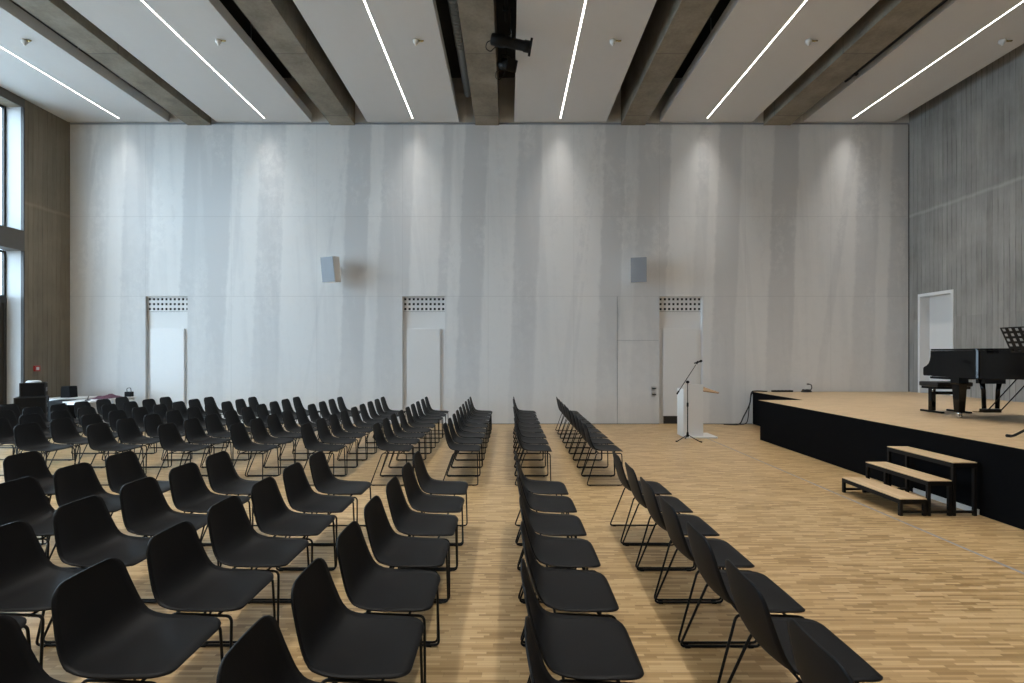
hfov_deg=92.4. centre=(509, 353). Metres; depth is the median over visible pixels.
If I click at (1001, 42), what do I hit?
smoke detector
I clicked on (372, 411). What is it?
chair
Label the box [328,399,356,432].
chair
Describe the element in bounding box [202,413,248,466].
chair
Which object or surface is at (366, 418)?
chair
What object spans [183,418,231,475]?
chair
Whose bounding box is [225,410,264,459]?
chair
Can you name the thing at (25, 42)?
smoke detector
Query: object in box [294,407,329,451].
chair
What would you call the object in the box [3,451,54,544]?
chair
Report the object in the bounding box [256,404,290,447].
chair
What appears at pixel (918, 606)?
floor
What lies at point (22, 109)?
trim
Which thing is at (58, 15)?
ceiling beam
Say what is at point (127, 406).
chair
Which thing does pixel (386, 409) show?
chair
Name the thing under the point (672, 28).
ceiling beam
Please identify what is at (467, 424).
chair
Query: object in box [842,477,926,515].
step
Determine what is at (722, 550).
chair
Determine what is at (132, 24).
ceiling panel
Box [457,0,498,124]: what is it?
ceiling beam
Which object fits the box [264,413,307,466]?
chair
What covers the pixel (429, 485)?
chair
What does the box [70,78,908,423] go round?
wall
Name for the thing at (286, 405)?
chair
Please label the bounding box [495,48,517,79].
spotlight
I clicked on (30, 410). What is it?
chair
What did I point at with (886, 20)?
ceiling beam
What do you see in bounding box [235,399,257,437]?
chair
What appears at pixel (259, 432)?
chair
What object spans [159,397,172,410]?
chair
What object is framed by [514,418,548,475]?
chair
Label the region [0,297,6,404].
door
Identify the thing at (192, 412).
chair
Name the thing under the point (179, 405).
chair
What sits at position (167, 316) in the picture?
door
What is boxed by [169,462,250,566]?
chair
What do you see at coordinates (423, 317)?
door
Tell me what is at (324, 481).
chair
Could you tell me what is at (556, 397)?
chair
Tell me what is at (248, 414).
chair
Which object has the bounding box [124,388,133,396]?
rack
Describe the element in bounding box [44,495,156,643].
chair
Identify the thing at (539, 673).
chair
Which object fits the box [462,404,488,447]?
chair
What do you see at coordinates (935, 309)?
door
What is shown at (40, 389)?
flight case
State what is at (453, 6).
cable tray
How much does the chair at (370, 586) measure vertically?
0.801 m
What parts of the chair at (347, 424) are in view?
sled leg, sled leg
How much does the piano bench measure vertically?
0.500 m
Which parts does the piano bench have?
seat frame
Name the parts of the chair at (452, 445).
sled leg, sled leg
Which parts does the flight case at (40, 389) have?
cable coil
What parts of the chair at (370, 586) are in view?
sled leg, sled leg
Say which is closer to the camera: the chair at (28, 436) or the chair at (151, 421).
the chair at (28, 436)
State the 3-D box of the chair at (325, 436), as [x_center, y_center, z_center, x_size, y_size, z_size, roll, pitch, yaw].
[-2.599,1.369,7.373,0.513,0.801,0.505,0,0,-1]
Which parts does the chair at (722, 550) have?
sled leg, sled leg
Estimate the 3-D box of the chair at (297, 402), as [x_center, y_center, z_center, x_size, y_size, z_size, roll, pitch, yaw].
[-4.574,1.369,11.084,0.513,0.801,0.505,0,0,-1]
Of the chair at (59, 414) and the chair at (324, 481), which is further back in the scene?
the chair at (59, 414)
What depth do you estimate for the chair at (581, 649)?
2.20 m
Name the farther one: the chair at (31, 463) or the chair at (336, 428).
the chair at (336, 428)
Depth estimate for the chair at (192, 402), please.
10.63 m
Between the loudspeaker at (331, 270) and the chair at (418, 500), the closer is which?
the chair at (418, 500)
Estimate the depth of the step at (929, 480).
5.54 m
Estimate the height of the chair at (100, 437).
0.801 m
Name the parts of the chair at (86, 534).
sled leg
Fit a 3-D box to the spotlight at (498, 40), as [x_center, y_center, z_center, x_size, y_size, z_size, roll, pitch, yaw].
[-0.003,-5.761,8.750,0.841,0.778,0.261,0,0,0]
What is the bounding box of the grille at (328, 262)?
[320,256,334,281]
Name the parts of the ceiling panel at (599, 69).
light strip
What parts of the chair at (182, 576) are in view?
sled leg, sled leg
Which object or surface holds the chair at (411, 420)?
on the floor
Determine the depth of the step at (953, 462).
5.51 m
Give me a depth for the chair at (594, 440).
7.32 m
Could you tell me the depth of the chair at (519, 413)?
10.67 m
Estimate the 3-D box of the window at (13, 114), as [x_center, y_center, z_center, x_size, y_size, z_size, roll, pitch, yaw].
[-11.388,-1.940,8.929,0.440,7.420,4.642,0,0,0]
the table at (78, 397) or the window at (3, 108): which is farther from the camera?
the table at (78, 397)
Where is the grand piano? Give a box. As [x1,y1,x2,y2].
[923,348,1023,417]
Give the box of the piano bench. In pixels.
[919,381,972,413]
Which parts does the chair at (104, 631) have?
sled leg, sled leg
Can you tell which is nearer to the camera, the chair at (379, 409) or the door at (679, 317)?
the chair at (379, 409)
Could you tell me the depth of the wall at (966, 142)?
10.71 m
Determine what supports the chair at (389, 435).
on the floor
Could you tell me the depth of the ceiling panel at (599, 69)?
9.59 m
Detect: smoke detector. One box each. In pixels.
[20,38,31,45]
[215,38,225,45]
[413,38,423,45]
[610,38,620,45]
[805,38,817,45]
[998,38,1012,45]
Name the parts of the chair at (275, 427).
sled leg, sled leg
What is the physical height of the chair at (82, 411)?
0.801 m
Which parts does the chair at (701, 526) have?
sled leg, sled leg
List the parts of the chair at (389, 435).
sled leg, sled leg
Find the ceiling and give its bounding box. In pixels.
[9,0,730,77]
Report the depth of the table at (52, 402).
10.88 m
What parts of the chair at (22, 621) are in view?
sled leg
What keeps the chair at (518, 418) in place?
on the floor
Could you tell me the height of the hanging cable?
0.870 m
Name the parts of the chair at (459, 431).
sled leg, sled leg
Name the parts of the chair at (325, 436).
sled leg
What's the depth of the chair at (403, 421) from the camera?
8.48 m
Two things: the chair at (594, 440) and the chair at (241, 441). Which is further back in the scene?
the chair at (594, 440)
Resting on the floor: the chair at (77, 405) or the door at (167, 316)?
the chair at (77, 405)
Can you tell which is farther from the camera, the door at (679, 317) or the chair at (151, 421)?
the door at (679, 317)
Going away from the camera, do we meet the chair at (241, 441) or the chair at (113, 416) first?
the chair at (241, 441)
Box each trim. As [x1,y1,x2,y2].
[0,87,24,250]
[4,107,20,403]
[21,107,24,382]
[70,123,908,124]
[707,438,1023,573]
[908,124,908,391]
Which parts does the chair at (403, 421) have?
sled leg, sled leg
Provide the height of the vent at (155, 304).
0.372 m
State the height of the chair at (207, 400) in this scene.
0.801 m
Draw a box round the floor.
[0,423,1023,682]
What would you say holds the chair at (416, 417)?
on the floor
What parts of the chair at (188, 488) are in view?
sled leg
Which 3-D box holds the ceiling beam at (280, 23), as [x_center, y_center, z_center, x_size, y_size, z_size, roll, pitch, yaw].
[-4.208,-6.380,4.204,0.607,1.200,16.408,0,0,0]
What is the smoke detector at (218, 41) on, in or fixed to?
attached to the ceiling panel at (132, 24)
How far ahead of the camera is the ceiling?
10.69 m
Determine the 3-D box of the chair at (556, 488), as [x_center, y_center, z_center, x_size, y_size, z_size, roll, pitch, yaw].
[0.305,1.369,4.804,0.513,0.801,0.505,0,0,0]
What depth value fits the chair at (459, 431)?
7.95 m
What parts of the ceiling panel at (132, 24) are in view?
light strip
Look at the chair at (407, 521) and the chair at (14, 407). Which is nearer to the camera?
the chair at (407, 521)
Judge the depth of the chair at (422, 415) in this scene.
10.10 m
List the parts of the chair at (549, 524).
sled leg, sled leg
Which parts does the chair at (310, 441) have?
sled leg, sled leg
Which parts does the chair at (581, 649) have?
sled leg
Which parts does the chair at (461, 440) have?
sled leg, sled leg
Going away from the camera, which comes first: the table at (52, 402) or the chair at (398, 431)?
the chair at (398, 431)
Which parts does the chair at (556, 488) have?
sled leg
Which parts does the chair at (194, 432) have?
sled leg, sled leg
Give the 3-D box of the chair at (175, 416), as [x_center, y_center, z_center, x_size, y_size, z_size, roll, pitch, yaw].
[-5.538,1.369,8.434,0.513,0.801,0.505,0,0,-1]
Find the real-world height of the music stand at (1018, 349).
1.252 m
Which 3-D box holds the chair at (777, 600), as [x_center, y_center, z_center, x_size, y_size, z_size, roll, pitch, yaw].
[1.279,1.369,2.718,0.513,0.801,0.505,0,0,0]
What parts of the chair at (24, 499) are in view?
sled leg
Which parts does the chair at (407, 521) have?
sled leg, sled leg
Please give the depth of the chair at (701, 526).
3.69 m
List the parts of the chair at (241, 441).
sled leg, sled leg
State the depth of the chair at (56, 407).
9.52 m
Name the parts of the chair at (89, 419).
sled leg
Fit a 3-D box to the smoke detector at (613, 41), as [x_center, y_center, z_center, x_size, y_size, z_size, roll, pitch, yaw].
[1.968,-5.778,9.120,0.207,0.106,0.108,0,0,0]
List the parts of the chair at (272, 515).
sled leg, sled leg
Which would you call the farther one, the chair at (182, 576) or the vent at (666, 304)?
the vent at (666, 304)
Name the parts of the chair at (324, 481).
sled leg, sled leg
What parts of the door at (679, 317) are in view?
kick plate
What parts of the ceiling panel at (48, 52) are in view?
light strip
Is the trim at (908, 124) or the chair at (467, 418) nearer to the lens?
the chair at (467, 418)
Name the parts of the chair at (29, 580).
sled leg, sled leg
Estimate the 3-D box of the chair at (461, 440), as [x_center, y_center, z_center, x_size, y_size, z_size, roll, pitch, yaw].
[-0.660,1.369,7.370,0.513,0.801,0.505,0,0,0]
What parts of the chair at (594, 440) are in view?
sled leg, sled leg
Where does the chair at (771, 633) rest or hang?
on the floor
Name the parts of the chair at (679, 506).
sled leg, sled leg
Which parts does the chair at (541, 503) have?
sled leg, sled leg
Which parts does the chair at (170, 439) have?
sled leg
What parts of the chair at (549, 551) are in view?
sled leg, sled leg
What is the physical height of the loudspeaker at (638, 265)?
0.647 m
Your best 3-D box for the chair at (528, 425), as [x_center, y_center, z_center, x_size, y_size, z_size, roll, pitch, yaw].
[0.318,1.369,8.960,0.513,0.801,0.505,0,0,0]
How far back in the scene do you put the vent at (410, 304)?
12.48 m
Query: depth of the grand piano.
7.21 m
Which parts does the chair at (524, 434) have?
sled leg, sled leg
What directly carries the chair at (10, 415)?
on the floor
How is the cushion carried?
on the piano bench
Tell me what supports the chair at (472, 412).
on the floor
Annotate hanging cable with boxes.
[724,390,766,424]
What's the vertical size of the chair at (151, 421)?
0.801 m
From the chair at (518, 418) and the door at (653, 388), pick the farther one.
the door at (653, 388)
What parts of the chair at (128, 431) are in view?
sled leg, sled leg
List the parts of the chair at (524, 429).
sled leg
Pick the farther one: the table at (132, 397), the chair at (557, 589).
the table at (132, 397)
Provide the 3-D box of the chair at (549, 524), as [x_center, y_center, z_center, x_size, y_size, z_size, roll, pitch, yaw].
[0.312,1.369,3.765,0.513,0.801,0.505,0,0,0]
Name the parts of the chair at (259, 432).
sled leg, sled leg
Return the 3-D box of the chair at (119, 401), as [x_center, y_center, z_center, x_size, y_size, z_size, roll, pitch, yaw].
[-8.519,1.369,11.087,0.513,0.801,0.505,0,0,-1]
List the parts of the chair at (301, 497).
sled leg, sled leg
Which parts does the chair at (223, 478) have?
sled leg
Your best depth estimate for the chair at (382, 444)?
6.88 m
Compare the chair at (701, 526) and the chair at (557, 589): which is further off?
the chair at (701, 526)
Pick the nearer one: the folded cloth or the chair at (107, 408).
the chair at (107, 408)
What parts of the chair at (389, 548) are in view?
sled leg, sled leg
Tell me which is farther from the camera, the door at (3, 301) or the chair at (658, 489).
the door at (3, 301)
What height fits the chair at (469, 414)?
0.801 m
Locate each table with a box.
[49,396,96,426]
[62,396,136,404]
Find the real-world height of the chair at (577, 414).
0.801 m
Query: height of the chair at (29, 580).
0.801 m
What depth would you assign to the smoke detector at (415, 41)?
9.09 m
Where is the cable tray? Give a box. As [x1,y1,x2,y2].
[447,0,470,96]
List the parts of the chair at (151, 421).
sled leg, sled leg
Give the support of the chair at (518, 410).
on the floor
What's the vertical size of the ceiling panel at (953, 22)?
1.150 m
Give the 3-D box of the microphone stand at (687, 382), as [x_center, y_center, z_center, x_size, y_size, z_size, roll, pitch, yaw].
[3.601,0.990,10.036,0.506,1.561,0.483,0,0,0]
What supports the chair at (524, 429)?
on the floor
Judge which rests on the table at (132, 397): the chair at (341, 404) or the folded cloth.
the folded cloth
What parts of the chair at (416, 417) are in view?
sled leg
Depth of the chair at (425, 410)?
10.64 m
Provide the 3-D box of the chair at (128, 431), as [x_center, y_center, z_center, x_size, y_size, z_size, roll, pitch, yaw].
[-5.525,1.369,7.376,0.513,0.801,0.505,0,0,-1]
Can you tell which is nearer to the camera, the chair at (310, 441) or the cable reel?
the chair at (310, 441)
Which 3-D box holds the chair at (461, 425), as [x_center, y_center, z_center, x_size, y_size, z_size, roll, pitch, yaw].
[-0.656,1.369,8.430,0.513,0.801,0.505,0,0,0]
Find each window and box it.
[0,104,5,225]
[0,250,5,297]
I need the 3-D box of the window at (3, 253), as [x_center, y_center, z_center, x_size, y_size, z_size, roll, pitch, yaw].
[-11.548,-1.825,9.069,0.060,1.070,4.338,0,0,0]
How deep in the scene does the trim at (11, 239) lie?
10.98 m
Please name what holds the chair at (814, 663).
on the floor
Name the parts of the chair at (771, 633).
sled leg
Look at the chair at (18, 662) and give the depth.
1.86 m
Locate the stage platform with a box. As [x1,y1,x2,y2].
[752,390,1023,529]
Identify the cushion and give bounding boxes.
[919,381,972,386]
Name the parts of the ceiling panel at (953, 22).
light strip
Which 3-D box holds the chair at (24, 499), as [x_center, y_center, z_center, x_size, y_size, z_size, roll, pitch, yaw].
[-3.561,1.369,3.765,0.513,0.801,0.505,0,0,0]
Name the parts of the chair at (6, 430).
sled leg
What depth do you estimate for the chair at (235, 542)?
3.24 m
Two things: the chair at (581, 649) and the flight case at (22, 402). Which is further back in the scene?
the flight case at (22, 402)
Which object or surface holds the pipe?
hanging from the ceiling
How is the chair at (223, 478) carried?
on the floor
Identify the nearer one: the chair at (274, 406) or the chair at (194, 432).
the chair at (194, 432)
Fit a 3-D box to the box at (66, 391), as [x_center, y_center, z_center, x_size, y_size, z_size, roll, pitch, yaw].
[-10.600,0.907,11.818,0.229,0.270,0.224,0,0,0]
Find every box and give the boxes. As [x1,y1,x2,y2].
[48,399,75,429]
[61,386,77,397]
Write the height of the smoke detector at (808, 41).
0.106 m
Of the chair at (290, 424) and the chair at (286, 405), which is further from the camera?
the chair at (286, 405)
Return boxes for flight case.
[13,395,48,413]
[19,380,47,397]
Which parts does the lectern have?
panel, plate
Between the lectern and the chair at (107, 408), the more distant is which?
the lectern
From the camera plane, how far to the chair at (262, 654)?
1.77 m
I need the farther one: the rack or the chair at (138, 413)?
the rack
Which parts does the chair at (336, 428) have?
sled leg, sled leg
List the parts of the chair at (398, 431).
sled leg, sled leg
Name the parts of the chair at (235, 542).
sled leg, sled leg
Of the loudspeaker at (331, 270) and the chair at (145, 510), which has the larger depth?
the loudspeaker at (331, 270)
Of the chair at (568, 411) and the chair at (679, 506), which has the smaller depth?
the chair at (679, 506)
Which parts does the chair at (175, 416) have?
sled leg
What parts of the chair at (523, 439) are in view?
sled leg, sled leg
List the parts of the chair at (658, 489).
sled leg, sled leg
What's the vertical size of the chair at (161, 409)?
0.801 m
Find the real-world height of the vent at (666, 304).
0.372 m
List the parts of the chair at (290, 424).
sled leg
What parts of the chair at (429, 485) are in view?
sled leg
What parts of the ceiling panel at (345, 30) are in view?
light strip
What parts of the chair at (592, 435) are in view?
sled leg, sled leg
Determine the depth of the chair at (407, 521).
3.79 m
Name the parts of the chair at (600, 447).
sled leg, sled leg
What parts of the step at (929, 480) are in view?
leg, leg, frame, leg, leg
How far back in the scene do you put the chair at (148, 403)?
10.56 m
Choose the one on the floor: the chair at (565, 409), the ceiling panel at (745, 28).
the chair at (565, 409)
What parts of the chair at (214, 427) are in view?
sled leg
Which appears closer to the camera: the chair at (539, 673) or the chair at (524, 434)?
the chair at (539, 673)
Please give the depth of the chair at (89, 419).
7.86 m
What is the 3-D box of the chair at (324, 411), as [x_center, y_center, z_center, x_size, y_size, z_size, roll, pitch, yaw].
[-3.586,1.369,10.024,0.513,0.801,0.505,0,0,-1]
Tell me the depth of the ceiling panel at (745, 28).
9.59 m
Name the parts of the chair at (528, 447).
sled leg, sled leg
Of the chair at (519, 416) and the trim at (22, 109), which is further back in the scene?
the trim at (22, 109)
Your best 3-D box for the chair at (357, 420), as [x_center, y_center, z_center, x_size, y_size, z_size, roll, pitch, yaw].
[-2.600,1.369,8.963,0.513,0.801,0.505,0,0,-1]
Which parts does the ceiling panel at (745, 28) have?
light strip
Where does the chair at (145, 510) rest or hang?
on the floor
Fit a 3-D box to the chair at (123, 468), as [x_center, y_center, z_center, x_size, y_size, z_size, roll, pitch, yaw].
[-3.564,1.369,4.800,0.513,0.801,0.505,0,0,0]
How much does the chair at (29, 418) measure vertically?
0.801 m
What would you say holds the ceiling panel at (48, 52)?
hanging from the ceiling
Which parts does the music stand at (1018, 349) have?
leg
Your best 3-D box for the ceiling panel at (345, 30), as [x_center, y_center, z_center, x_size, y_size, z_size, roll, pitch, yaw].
[-2.420,-6.405,4.195,2.302,1.150,16.290,0,0,0]
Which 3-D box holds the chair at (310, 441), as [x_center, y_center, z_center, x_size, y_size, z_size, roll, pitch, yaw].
[-2.599,1.369,6.842,0.513,0.801,0.505,0,0,0]
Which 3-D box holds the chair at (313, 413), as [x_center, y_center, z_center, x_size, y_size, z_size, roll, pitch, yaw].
[-3.592,1.369,9.493,0.513,0.801,0.505,0,0,-1]
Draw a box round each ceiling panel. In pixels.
[0,0,168,121]
[64,0,311,121]
[293,0,458,121]
[514,0,656,121]
[660,0,878,121]
[803,0,1023,121]
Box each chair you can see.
[0,404,21,447]
[0,410,43,459]
[0,418,42,475]
[0,477,55,558]
[0,521,84,667]
[0,615,66,682]
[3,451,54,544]
[6,615,30,646]
[14,422,75,464]
[18,406,49,452]
[19,413,72,460]
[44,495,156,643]
[47,410,99,459]
[48,418,105,468]
[49,404,78,444]
[49,462,147,568]
[51,558,223,682]
[74,401,102,425]
[76,406,122,451]
[78,413,130,466]
[86,422,144,485]
[96,399,110,415]
[101,404,142,443]
[105,451,184,536]
[106,410,154,456]
[113,397,128,431]
[116,418,168,473]
[119,477,218,600]
[123,401,145,436]
[129,406,165,453]
[141,399,156,432]
[141,413,190,466]
[146,521,275,649]
[150,404,187,447]
[156,422,210,478]
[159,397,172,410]
[163,410,208,459]
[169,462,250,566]
[172,401,204,436]
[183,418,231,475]
[184,406,226,452]
[188,399,221,436]
[201,451,258,543]
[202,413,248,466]
[204,397,227,433]
[204,495,308,643]
[205,404,240,447]
[216,615,320,682]
[221,401,252,438]
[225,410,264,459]
[230,422,278,478]
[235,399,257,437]
[239,406,278,452]
[247,418,294,475]
[248,397,270,433]
[250,477,335,600]
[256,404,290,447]
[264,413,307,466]
[269,401,301,441]
[278,462,354,568]
[281,399,308,428]
[281,410,318,459]
[291,558,423,682]
[293,397,320,422]
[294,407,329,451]
[300,422,345,485]
[306,451,371,543]
[308,404,339,442]
[316,418,356,475]
[319,401,341,426]
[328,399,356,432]
[328,413,366,466]
[335,521,439,682]
[337,397,363,432]
[338,410,374,459]
[349,407,382,452]
[358,404,389,447]
[364,495,449,643]
[366,401,395,442]
[371,422,413,485]
[373,399,398,437]
[381,397,405,433]
[381,418,419,475]
[386,477,457,600]
[389,413,425,466]
[397,410,430,459]
[399,462,464,568]
[404,407,435,452]
[411,404,438,447]
[413,451,468,543]
[416,401,442,442]
[421,399,445,434]
[425,397,448,433]
[443,422,480,485]
[447,418,482,475]
[452,413,484,466]
[456,410,485,459]
[459,407,487,447]
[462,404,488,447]
[465,401,489,441]
[467,399,490,434]
[469,397,491,433]
[513,397,535,433]
[513,399,536,435]
[513,401,537,441]
[513,404,539,447]
[513,407,540,452]
[513,410,543,459]
[514,413,545,466]
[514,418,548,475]
[514,423,551,485]
[515,451,568,543]
[516,462,576,568]
[517,477,586,600]
[519,495,600,642]
[520,521,618,682]
[520,558,643,682]
[524,616,562,682]
[556,397,579,433]
[557,399,582,437]
[560,402,586,442]
[563,404,590,447]
[565,407,595,452]
[569,410,601,459]
[573,414,607,466]
[577,418,614,475]
[581,423,622,485]
[610,451,671,543]
[622,462,694,568]
[637,477,721,600]
[655,496,756,644]
[680,522,804,682]
[725,559,882,682]
[787,618,854,682]
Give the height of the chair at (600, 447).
0.801 m
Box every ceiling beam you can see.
[13,0,210,124]
[234,0,354,124]
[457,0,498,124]
[621,0,718,124]
[764,0,942,124]
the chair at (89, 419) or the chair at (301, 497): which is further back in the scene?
the chair at (89, 419)
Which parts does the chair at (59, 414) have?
sled leg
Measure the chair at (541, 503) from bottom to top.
0.801 m
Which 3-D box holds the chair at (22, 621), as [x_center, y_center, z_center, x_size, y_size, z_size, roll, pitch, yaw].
[-2.608,1.369,2.211,0.513,0.801,0.505,0,0,0]
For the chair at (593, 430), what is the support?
on the floor
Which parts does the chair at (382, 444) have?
sled leg, sled leg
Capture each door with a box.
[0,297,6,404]
[148,297,186,407]
[403,297,444,423]
[617,296,655,423]
[659,297,700,423]
[918,289,953,395]
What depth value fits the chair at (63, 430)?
7.38 m
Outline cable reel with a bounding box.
[801,383,811,391]
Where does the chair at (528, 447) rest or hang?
on the floor
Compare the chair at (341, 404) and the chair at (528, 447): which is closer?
the chair at (528, 447)
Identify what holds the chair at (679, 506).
on the floor
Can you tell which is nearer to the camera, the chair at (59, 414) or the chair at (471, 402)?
the chair at (59, 414)
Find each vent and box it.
[148,297,186,311]
[403,297,444,311]
[659,297,700,311]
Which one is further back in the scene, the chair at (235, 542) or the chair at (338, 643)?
the chair at (235, 542)
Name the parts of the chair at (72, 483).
sled leg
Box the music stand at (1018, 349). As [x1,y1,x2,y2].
[1000,326,1023,436]
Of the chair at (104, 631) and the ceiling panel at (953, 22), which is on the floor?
the chair at (104, 631)
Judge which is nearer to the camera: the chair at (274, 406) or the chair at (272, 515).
the chair at (272, 515)
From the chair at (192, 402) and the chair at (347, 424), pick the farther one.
the chair at (192, 402)
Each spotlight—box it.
[486,8,532,56]
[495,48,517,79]
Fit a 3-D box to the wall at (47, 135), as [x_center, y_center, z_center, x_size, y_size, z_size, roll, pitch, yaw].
[-11.358,-2.605,4.455,0.500,8.750,16.910,0,0,0]
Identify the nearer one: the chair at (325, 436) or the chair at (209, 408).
the chair at (325, 436)
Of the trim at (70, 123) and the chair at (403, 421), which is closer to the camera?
the chair at (403, 421)
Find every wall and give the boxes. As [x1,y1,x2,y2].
[0,86,69,397]
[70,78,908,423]
[909,43,1023,401]
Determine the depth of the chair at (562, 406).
9.93 m
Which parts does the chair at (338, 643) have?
sled leg, sled leg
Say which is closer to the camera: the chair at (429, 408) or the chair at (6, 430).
the chair at (6, 430)
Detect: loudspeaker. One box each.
[320,256,341,282]
[630,256,646,282]
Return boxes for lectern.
[677,384,718,437]
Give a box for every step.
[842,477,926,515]
[866,462,951,515]
[887,446,976,515]
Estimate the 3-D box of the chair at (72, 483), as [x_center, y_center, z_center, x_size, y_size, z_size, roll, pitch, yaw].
[-3.571,1.369,4.282,0.513,0.801,0.505,0,0,0]
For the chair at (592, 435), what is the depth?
7.84 m
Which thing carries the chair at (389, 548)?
on the floor
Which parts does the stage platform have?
power strip, edge trim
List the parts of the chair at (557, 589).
sled leg, sled leg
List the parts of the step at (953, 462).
leg, leg, frame, leg, leg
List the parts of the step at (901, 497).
leg, frame, leg, leg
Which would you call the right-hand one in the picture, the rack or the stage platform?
the stage platform
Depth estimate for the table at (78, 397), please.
11.58 m
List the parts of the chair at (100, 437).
sled leg, sled leg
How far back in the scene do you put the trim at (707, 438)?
5.21 m
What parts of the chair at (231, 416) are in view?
sled leg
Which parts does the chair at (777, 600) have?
sled leg, sled leg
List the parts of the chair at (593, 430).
sled leg, sled leg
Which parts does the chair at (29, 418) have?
sled leg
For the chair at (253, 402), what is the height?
0.801 m
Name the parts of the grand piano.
key arm, leg, lid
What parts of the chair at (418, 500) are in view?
sled leg, sled leg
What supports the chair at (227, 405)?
on the floor
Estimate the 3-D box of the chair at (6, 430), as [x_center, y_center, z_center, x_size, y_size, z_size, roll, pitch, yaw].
[-7.474,1.369,7.377,0.513,0.801,0.505,0,0,-2]
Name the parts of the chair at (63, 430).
sled leg, sled leg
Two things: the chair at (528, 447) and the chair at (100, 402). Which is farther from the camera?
the chair at (100, 402)
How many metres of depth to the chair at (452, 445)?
6.89 m
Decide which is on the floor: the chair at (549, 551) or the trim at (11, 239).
the chair at (549, 551)
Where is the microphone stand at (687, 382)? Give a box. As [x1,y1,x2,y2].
[676,365,701,442]
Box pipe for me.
[844,0,947,82]
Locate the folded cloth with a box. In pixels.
[90,394,121,398]
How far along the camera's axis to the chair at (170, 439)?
6.85 m

